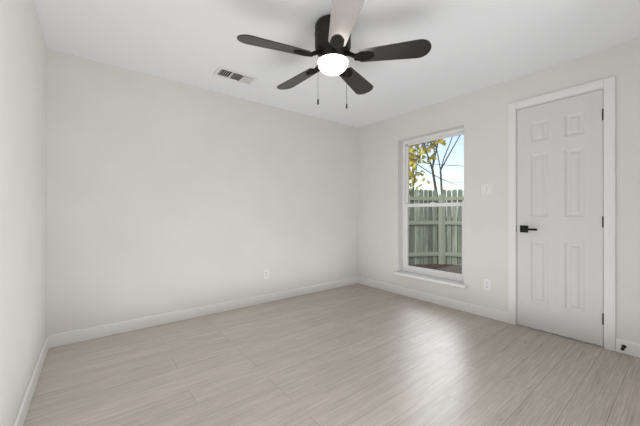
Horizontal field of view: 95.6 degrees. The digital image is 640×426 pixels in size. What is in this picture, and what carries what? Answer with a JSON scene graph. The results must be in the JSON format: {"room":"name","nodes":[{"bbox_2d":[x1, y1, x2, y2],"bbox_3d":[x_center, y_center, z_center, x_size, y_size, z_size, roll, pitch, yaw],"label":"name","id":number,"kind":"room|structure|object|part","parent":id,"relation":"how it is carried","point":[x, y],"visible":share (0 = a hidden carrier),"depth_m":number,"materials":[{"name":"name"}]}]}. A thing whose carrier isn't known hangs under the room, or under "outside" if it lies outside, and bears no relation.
{"room":"empty bedroom","nodes":[
{"label":"empty bedroom","id":0,"kind":"room"},
{"bbox_2d":[0,0,46,425],"bbox_3d":[-1.224,-0.119,0.953,0.160,2.640,3.770,0,0,-38],"label":"wall","id":1,"kind":"structure","parent":0,"point":[23,191],"depth_m":1.52,"materials":[{"name":"paint"}]},
{"bbox_2d":[13,335,52,425],"bbox_3d":[-1.155,1.048,1.006,0.017,0.105,3.390,0,0,-38],"label":"baseboard","id":2,"kind":"structure","parent":1,"relation":"attached to","point":[23,410],"depth_m":1.72,"materials":[{"name":"white wood"}]},
{"bbox_2d":[47,49,357,335],"bbox_3d":[-0.862,-0.117,3.527,3.580,2.640,0.160,0,0,-38],"label":"wall","id":3,"kind":"structure","parent":0,"point":[165,196],"depth_m":2.97,"materials":[{"name":"paint"}]},
{"bbox_2d":[53,277,356,346],"bbox_3d":[-0.807,1.050,3.456,3.580,0.105,0.017,0,0,-38],"label":"baseboard","id":4,"kind":"structure","parent":3,"relation":"attached to","point":[95,332],"depth_m":2.97,"materials":[{"name":"white wood"}]},
{"bbox_2d":[263,269,268,278],"bbox_3d":[-0.663,0.755,3.577,0.072,0.117,0.010,0,0,-38],"label":"outlet","id":5,"kind":"object","parent":3,"relation":"attached to","point":[265,276],"visible":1,"depth_m":3.57,"materials":[{"name":"white plastic"}]},
{"bbox_2d":[23,283,639,425],"bbox_3d":[0.249,1.152,2.103,3.580,0.100,3.450,0,0,-38],"label":"floor","id":6,"kind":"structure","parent":0,"point":[357,354],"depth_m":2.00,"materials":[{"name":"beige laminate"}]},
{"bbox_2d":[34,0,639,127],"bbox_3d":[0.249,-1.388,2.106,3.580,0.100,3.450,0,0,-38],"label":"ceiling","id":7,"kind":"structure","parent":0,"point":[477,44],"depth_m":2.25,"materials":[{"name":"white paint"}]},
{"bbox_2d":[213,66,258,84],"bbox_3d":[-0.820,-1.329,2.834,0.385,0.016,0.195,0,0,-38],"label":"ceiling vent","id":8,"kind":"object","parent":7,"relation":"in","point":[230,74],"visible":1,"depth_m":2.82,"materials":[{"name":"white metal"}]},
{"bbox_2d":[237,0,430,108],"bbox_3d":[0.055,-1.043,2.097,1.267,0.591,1.232,0,0,-38],"label":"fan","id":9,"kind":"object","parent":7,"relation":"hanging from","point":[333,30],"visible":1,"depth_m":1.97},
{"bbox_3d":[0.091,-1.205,2.067,0.261,0.266,0.261,0,0,-38],"label":"motor","id":10,"kind":"part","parent":9,"relation":"part of","materials":[{"name":"brown metal"}]},
{"bbox_3d":[0.091,-1.033,2.067,0.220,0.082,0.220,0,0,-38],"label":"lamp shade","id":11,"kind":"part","parent":9,"relation":"part of","materials":[{"name":"white glass"}]},
{"bbox_2d":[412,158,462,189],"bbox_3d":[24.436,-2.565,39.697,32.031,7.800,21.137,0,0,-38],"label":"power lines","id":12,"kind":"object","parent":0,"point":[435,175],"depth_m":33.41,"materials":[{"name":"black metal"}]},
{"bbox_2d":[358,38,639,347],"bbox_3d":[1.723,-0.117,3.256,0.160,2.640,3.770,0,0,-38],"label":"wall","id":13,"kind":"structure","parent":0,"point":[480,116],"depth_m":3.06,"materials":[{"name":"paint"}]},
{"bbox_2d":[394,271,466,288],"bbox_3d":[1.364,0.821,3.628,0.146,0.036,0.975,0,0,-38],"label":"window sill","id":14,"kind":"structure","parent":13,"relation":"attached to","point":[435,279],"depth_m":3.55,"materials":[{"name":"white wood"}]},
{"bbox_2d":[357,277,507,322],"bbox_3d":[1.248,1.051,3.721,0.013,0.105,2.071,0,0,-38],"label":"baseboard","id":15,"kind":"structure","parent":13,"relation":"attached to","point":[491,313],"depth_m":3.47,"materials":[{"name":"white wood"}]},
{"bbox_2d":[403,128,463,281],"bbox_3d":[1.445,-0.094,3.692,0.060,1.795,0.895,0,0,-38],"label":"window","id":16,"kind":"structure","parent":13,"relation":"in","point":[442,134],"depth_m":3.75,"materials":[{"name":"white plastic"}]},
{"bbox_3d":[1.444,-0.094,3.691,0.056,1.711,0.811,0,0,-38],"label":"window sash","id":17,"kind":"part","parent":16,"relation":"part of","materials":[{"name":"clear glass"}]},
{"bbox_2d":[481,183,492,194],"bbox_3d":[1.767,-0.253,3.063,0.012,0.117,0.118,0,0,-38],"label":"switch plate","id":18,"kind":"object","parent":13,"relation":"attached to","point":[487,189],"visible":1,"depth_m":3.06,"materials":[{"name":"white plastic"}]},
{"bbox_2d":[484,278,490,290],"bbox_3d":[1.768,0.755,3.062,0.010,0.117,0.072,0,0,-38],"label":"outlet","id":19,"kind":"object","parent":13,"relation":"attached to","point":[488,281],"visible":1,"depth_m":3.06,"materials":[{"name":"white plastic"}]},
{"bbox_2d":[517,89,603,345],"bbox_3d":[2.118,0.040,2.601,0.097,2.105,0.634,0,0,-38],"label":"door","id":20,"kind":"structure","parent":13,"relation":"in","point":[560,273],"depth_m":2.58,"materials":[{"name":"white wood"}]},
{"bbox_3d":[1.977,0.154,2.754,0.062,0.068,0.152,0,0,-38],"label":"door handle","id":21,"kind":"part","parent":20,"relation":"part of","materials":[{"name":"black metal"}]},
{"bbox_3d":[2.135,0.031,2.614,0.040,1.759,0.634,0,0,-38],"label":"door jamb hinges","id":22,"kind":"part","parent":20,"relation":"part of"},
{"bbox_2d":[508,76,615,350],"bbox_3d":[2.164,0.006,2.642,0.131,2.193,0.759,0,0,-38],"label":"door frame","id":23,"kind":"structure","parent":13,"relation":"attached to","point":[608,84],"depth_m":2.35,"materials":[{"name":"white wood"}]},
{"bbox_2d":[616,338,639,357],"bbox_3d":[2.524,1.049,2.086,0.017,0.105,0.560,0,0,-38],"label":"baseboard","id":24,"kind":"structure","parent":13,"relation":"attached to","point":[632,349],"depth_m":2.25,"materials":[{"name":"white wood"}]},
{"label":"outside","id":25,"kind":"structure","parent":0,"visible":0},
{"bbox_2d":[405,217,461,281],"bbox_3d":[14.306,1.426,29.932,120.000,0.200,110.000,0,0,-38],"label":"ground","id":26,"kind":"structure","parent":25,"point":[444,267],"depth_m":7.36,"materials":[{"name":"brown soil"}]},
{"bbox_2d":[409,135,459,241],"bbox_3d":[8.021,-3.962,14.402,11.126,10.590,12.085,0,0,-38],"label":"tree","id":27,"kind":"object","parent":26,"relation":"on","point":[413,154],"depth_m":12.21,"materials":[{"name":"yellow plant"}]},
{"bbox_2d":[408,189,463,264],"bbox_3d":[4.493,0.347,5.025,6.138,1.915,8.985,0,0,-38],"label":"fence","id":28,"kind":"object","parent":26,"relation":"on","point":[418,231],"depth_m":7.37,"materials":[{"name":"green wood"}]}
]}

